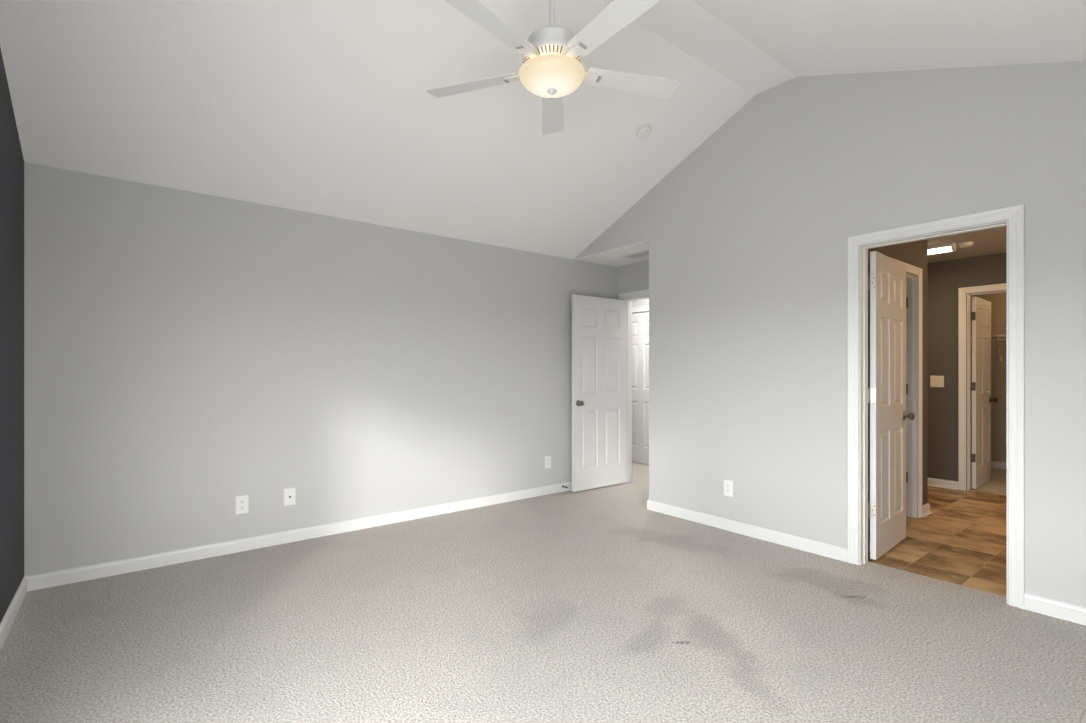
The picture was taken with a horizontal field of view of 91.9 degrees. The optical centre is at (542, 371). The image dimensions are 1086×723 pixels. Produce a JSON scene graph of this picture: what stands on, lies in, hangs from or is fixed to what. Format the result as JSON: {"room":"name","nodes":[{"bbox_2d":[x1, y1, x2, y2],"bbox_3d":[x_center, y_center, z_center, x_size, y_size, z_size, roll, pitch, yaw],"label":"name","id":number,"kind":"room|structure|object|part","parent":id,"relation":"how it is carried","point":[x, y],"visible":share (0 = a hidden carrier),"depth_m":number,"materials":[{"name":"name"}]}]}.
{"room":"empty bedroom","nodes":[
{"label":"empty bedroom","id":0,"kind":"room"},
{"bbox_2d":[0,48,23,622],"bbox_3d":[-1.510,-0.426,1.069,0.120,3.353,4.790,0,0,-38],"label":"wall","id":1,"kind":"structure","parent":0,"point":[11,156],"depth_m":2.63,"materials":[{"name":"grey paint"}]},
{"bbox_2d":[0,577,26,649],"bbox_3d":[-1.490,1.207,1.152,0.014,0.086,4.656,0,0,-38],"label":"baseboard","id":2,"kind":"structure","parent":1,"relation":"attached to","point":[8,619],"depth_m":2.61,"materials":[{"name":"white paint"}]},
{"bbox_2d":[24,162,616,575],"bbox_3d":[-1.088,0.020,4.533,5.081,2.460,0.120,0,0,-38],"label":"wall","id":3,"kind":"structure","parent":0,"point":[187,354],"depth_m":3.71,"materials":[{"name":"grey paint"}]},
{"bbox_2d":[236,495,247,513],"bbox_3d":[-2.095,0.928,3.655,0.078,0.124,0.009,0,0,-38],"label":"wall outlet","id":4,"kind":"object","parent":3,"relation":"attached to","point":[241,501],"visible":1,"depth_m":3.65,"materials":[{"name":"white plastic"}]},
{"bbox_2d":[284,488,295,505],"bbox_3d":[-1.851,0.918,3.842,0.078,0.124,0.018,0,0,-38],"label":"cable plate","id":5,"kind":"object","parent":3,"relation":"attached to","point":[290,493],"visible":1,"depth_m":3.84,"materials":[{"name":"white plastic"}]},
{"bbox_2d":[24,481,571,591],"bbox_3d":[-1.046,1.207,4.481,4.841,0.086,0.014,0,0,-38],"label":"baseboard","id":6,"kind":"structure","parent":3,"relation":"attached to","point":[100,570],"depth_m":3.71,"materials":[{"name":"white paint"}]},
{"bbox_2d":[545,456,550,468],"bbox_3d":[0.051,0.924,5.352,0.078,0.124,0.009,0,0,-38],"label":"wall outlet","id":7,"kind":"object","parent":3,"relation":"attached to","point":[547,458],"visible":1,"depth_m":5.35,"materials":[{"name":"white plastic"}]},
{"bbox_2d":[0,462,1085,722],"bbox_3d":[1.505,1.280,4.825,9.270,0.060,6.900,0,0,-38],"label":"floor","id":8,"kind":"structure","parent":0,"point":[595,605],"depth_m":2.52,"materials":[{"name":"grey carpet"}]},
{"bbox_2d":[969,489,1006,495],"bbox_3d":[4.719,1.246,5.235,0.050,0.009,0.732,0,0,-38],"label":"threshold","id":9,"kind":"object","parent":8,"relation":"on","point":[970,489],"visible":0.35,"depth_m":5.39,"materials":[{"name":"brown wood"}]},
{"bbox_2d":[0,0,1085,266],"bbox_3d":[1.382,-1.712,3.433,7.590,1.043,4.910,0,0,-38],"label":"ceiling","id":10,"kind":"structure","parent":0,"point":[322,107],"depth_m":3.12,"materials":[{"name":"paint"}]},
{"bbox_2d":[426,0,680,134],"bbox_3d":[0.058,-1.707,2.491,1.300,0.752,1.266,0,0,-38],"label":"ceiling fan","id":11,"kind":"object","parent":10,"relation":"hanging from","point":[551,69],"visible":1,"depth_m":2.42,"materials":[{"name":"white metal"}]},
{"bbox_3d":[-0.355,-1.454,2.670,0.489,0.032,0.130,0,0,20],"label":"blade","id":12,"kind":"part","parent":11,"relation":"part of","materials":[{"name":"white wood"}]},
{"bbox_3d":[-0.215,-1.454,2.192,0.130,0.032,0.489,0,0,38],"label":"blade","id":13,"kind":"part","parent":11,"relation":"part of","materials":[{"name":"white wood"}]},
{"bbox_3d":[-0.116,-1.448,2.586,0.150,0.016,0.052,0,0,20],"label":"blade arm","id":14,"kind":"part","parent":11,"relation":"part of","materials":[{"name":"white metal"}]},
{"bbox_3d":[-0.061,-1.448,2.393,0.052,0.016,0.150,0,0,38],"label":"blade arm","id":15,"kind":"part","parent":11,"relation":"part of","materials":[{"name":"white metal"}]},
{"bbox_3d":[0.043,-1.389,2.527,0.304,0.074,0.304,0,0,-38],"label":"lamp shade","id":16,"kind":"part","parent":11,"relation":"part of","materials":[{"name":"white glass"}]},
{"bbox_3d":[0.056,-1.454,2.950,0.130,0.032,0.489,0,0,2],"label":"blade","id":17,"kind":"part","parent":11,"relation":"part of","materials":[{"name":"white wood"}]},
{"bbox_3d":[0.137,-1.448,2.385,0.054,0.016,0.152,0,0,-38],"label":"blade arm","id":18,"kind":"part","parent":11,"relation":"part of","materials":[{"name":"white metal"}]},
{"bbox_3d":[0.207,-1.448,2.574,0.150,0.016,0.052,0,0,-16],"label":"blade arm","id":19,"kind":"part","parent":11,"relation":"part of","materials":[{"name":"white metal"}]},
{"bbox_3d":[0.282,-1.454,2.178,0.130,0.032,0.489,0,0,-34],"label":"blade","id":20,"kind":"part","parent":11,"relation":"part of","materials":[{"name":"white wood"}]},
{"bbox_3d":[0.450,-1.454,2.646,0.489,0.032,0.130,0,0,-16],"label":"blade","id":21,"kind":"part","parent":11,"relation":"part of","materials":[{"name":"white wood"}]},
{"bbox_2d":[621,250,648,258],"bbox_3d":[0.990,-1.186,5.323,0.184,0.008,0.356,0,0,-38],"label":"ceiling vent","id":22,"kind":"object","parent":10,"relation":"in","point":[640,254],"visible":0.7,"depth_m":5.35,"materials":[{"name":"white metal"}]},
{"bbox_2d":[635,123,651,138],"bbox_3d":[0.768,-1.828,4.005,0.132,0.081,0.125,0,0,-14],"label":"smoke detector","id":23,"kind":"object","parent":10,"relation":"attached to","point":[643,131],"visible":1,"depth_m":3.97,"materials":[{"name":"white plastic"}]},
{"bbox_2d":[928,242,955,254],"bbox_3d":[3.622,-1.151,5.091,0.110,0.078,0.600,0,0,-38],"label":"ceiling light","id":24,"kind":"object","parent":10,"relation":"attached to","point":[945,247],"visible":0.45,"depth_m":4.90,"materials":[{"name":"white glass"}]},
{"bbox_2d":[928,246,951,254],"bbox_3d":[3.622,-1.135,5.091,0.100,0.040,0.570,0,0,-38],"label":"diffuser","id":25,"kind":"object","parent":24,"relation":"attached to","point":[931,249],"depth_m":4.92,"materials":[{"name":"white plastic"}]},
{"bbox_2d":[958,242,973,247],"bbox_3d":[3.921,-1.173,4.868,0.116,0.034,0.116,0,0,-38],"label":"smoke detector","id":26,"kind":"object","parent":10,"relation":"attached to","point":[963,244],"visible":1,"depth_m":4.84,"materials":[{"name":"white plastic"}]},
{"bbox_2d":[617,261,648,313],"bbox_3d":[1.024,0.060,6.828,1.319,2.500,3.400,0,0,-38],"label":"wall","id":27,"kind":"structure","parent":0,"point":[632,277],"depth_m":5.83,"materials":[{"name":"grey paint"}]},
{"bbox_2d":[571,295,626,491],"bbox_3d":[0.618,0.223,5.650,0.804,2.030,0.167,0,0,-38],"label":"door","id":28,"kind":"structure","parent":27,"relation":"in","point":[599,325],"depth_m":5.62,"materials":[{"name":"white paint"}]},
{"bbox_3d":[0.387,0.328,5.407,0.066,0.066,0.066,0,0,-38],"label":"knob","id":29,"kind":"part","parent":28,"relation":"part of","materials":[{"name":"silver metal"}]},
{"bbox_2d":[619,289,648,482],"bbox_3d":[1.199,0.185,5.641,0.156,2.130,0.896,0,0,-38],"label":"door frame","id":30,"kind":"structure","parent":27,"relation":"attached to","point":[622,296],"depth_m":5.92,"materials":[{"name":"white paint"}]},
{"bbox_2d":[632,312,648,463],"bbox_3d":[1.333,0.223,7.117,0.167,2.030,0.809,0,0,-38],"label":"door","id":31,"kind":"structure","parent":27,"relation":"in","point":[640,321],"depth_m":7.11,"materials":[{"name":"white paint"}]},
{"bbox_2d":[632,306,648,311],"bbox_3d":[1.311,0.189,7.094,0.018,2.123,0.946,0,0,-38],"label":"door frame","id":32,"kind":"structure","parent":27,"relation":"attached to","point":[644,308],"depth_m":7.08,"materials":[{"name":"white paint"}]},
{"bbox_2d":[574,61,1085,606],"bbox_3d":[1.819,-0.426,3.779,0.120,3.353,4.910,0,0,-38],"label":"wall","id":33,"kind":"structure","parent":0,"point":[748,234],"depth_m":3.58,"materials":[{"name":"grey paint"}]},
{"bbox_2d":[724,480,732,496],"bbox_3d":[1.457,0.919,4.132,0.009,0.124,0.078,0,0,-38],"label":"wall outlet","id":34,"kind":"object","parent":33,"relation":"attached to","point":[728,485],"visible":1,"depth_m":4.13,"materials":[{"name":"white plastic"}]},
{"bbox_2d":[648,500,847,561],"bbox_3d":[1.478,1.207,4.101,0.014,0.086,1.681,0,0,-38],"label":"baseboard","id":35,"kind":"structure","parent":33,"relation":"attached to","point":[808,545],"depth_m":3.94,"materials":[{"name":"white paint"}]},
{"bbox_2d":[848,204,1024,608],"bbox_3d":[2.313,0.185,3.140,0.138,2.130,0.862,0,0,-38],"label":"door frame","id":36,"kind":"structure","parent":33,"relation":"attached to","point":[1015,214],"depth_m":3.08,"materials":[{"name":"white paint"}]},
{"bbox_2d":[868,251,914,559],"bbox_3d":[2.436,0.223,3.695,0.730,2.030,0.167,0,0,-42],"label":"door","id":37,"kind":"structure","parent":36,"relation":"attached to","point":[887,278],"depth_m":3.60,"materials":[{"name":"white paint"}]},
{"bbox_3d":[2.689,0.328,3.854,0.066,0.066,0.066,0,0,-42],"label":"knob","id":38,"kind":"part","parent":37,"relation":"part of","materials":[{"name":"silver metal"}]},
{"bbox_2d":[1024,592,1085,624],"bbox_3d":[2.875,1.207,2.335,0.014,0.086,1.095,0,0,-38],"label":"baseboard","id":39,"kind":"structure","parent":33,"relation":"attached to","point":[1070,612],"depth_m":2.67,"materials":[{"name":"white paint"}]},
{"bbox_2d":[868,239,929,542],"bbox_3d":[2.699,0.030,4.154,1.727,2.440,0.134,0,0,-38],"label":"wall","id":40,"kind":"structure","parent":0,"point":[915,253],"depth_m":4.56,"materials":[{"name":"paint"}]},
{"bbox_2d":[892,258,921,517],"bbox_3d":[2.877,0.185,4.304,0.851,2.130,0.156,0,0,-38],"label":"door frame","id":41,"kind":"structure","parent":40,"relation":"attached to","point":[911,280],"depth_m":4.50,"materials":[{"name":"white paint"}]},
{"bbox_2d":[928,252,1006,490],"bbox_3d":[4.699,0.030,5.261,0.120,2.440,3.620,0,0,-38],"label":"wall","id":42,"kind":"structure","parent":0,"point":[945,278],"depth_m":5.63,"materials":[{"name":"paint"}]},
{"bbox_2d":[930,376,943,386],"bbox_3d":[4.270,0.108,5.693,0.016,0.124,0.122,0,0,-38],"label":"light switch","id":43,"kind":"object","parent":42,"relation":"attached to","point":[935,381],"visible":1,"depth_m":5.69,"materials":[{"name":"beige plastic"}]},
{"bbox_2d":[928,478,957,489],"bbox_3d":[3.956,1.207,6.091,0.014,0.086,1.395,0,0,-38],"label":"baseboard","id":44,"kind":"structure","parent":42,"relation":"attached to","point":[931,481],"depth_m":5.64,"materials":[{"name":"white paint"}]},
{"bbox_2d":[958,283,1006,490],"bbox_3d":[4.719,0.185,5.235,0.156,2.130,0.892,0,0,-38],"label":"door frame","id":45,"kind":"structure","parent":42,"relation":"attached to","point":[962,292],"depth_m":5.51,"materials":[{"name":"white paint"}]},
{"bbox_2d":[971,297,997,488],"bbox_3d":[4.828,0.223,5.777,0.730,2.030,0.167,0,0,-40],"label":"door","id":46,"kind":"structure","parent":42,"relation":"in","point":[981,308],"depth_m":5.70,"materials":[{"name":"white paint"}]},
{"bbox_3d":[5.087,0.320,5.926,0.066,0.066,0.066,0,0,-40],"label":"knob","id":47,"kind":"part","parent":46,"relation":"part of","materials":[{"name":"brown metal"}]},
{"bbox_2d":[971,292,1006,462],"bbox_3d":[5.505,0.030,5.886,1.920,2.440,2.840,0,0,-38],"label":"wall","id":48,"kind":"structure","parent":0,"point":[998,301],"depth_m":6.77,"materials":[{"name":"paint"}]},
{"bbox_2d":[971,461,1006,468],"bbox_3d":[6.158,1.207,6.402,0.014,0.086,2.600,0,0,-38],"label":"baseboard","id":49,"kind":"structure","parent":48,"relation":"attached to","point":[1000,465],"depth_m":6.76,"materials":[{"name":"white paint"}]},
{"bbox_2d":[971,335,1006,360],"bbox_3d":[5.916,-0.298,6.466,0.314,0.316,2.104,0,0,-38],"label":"wire shelf","id":50,"kind":"object","parent":48,"relation":"attached to","point":[995,336],"visible":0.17,"depth_m":6.63,"materials":[{"name":"white metal"}]}
]}

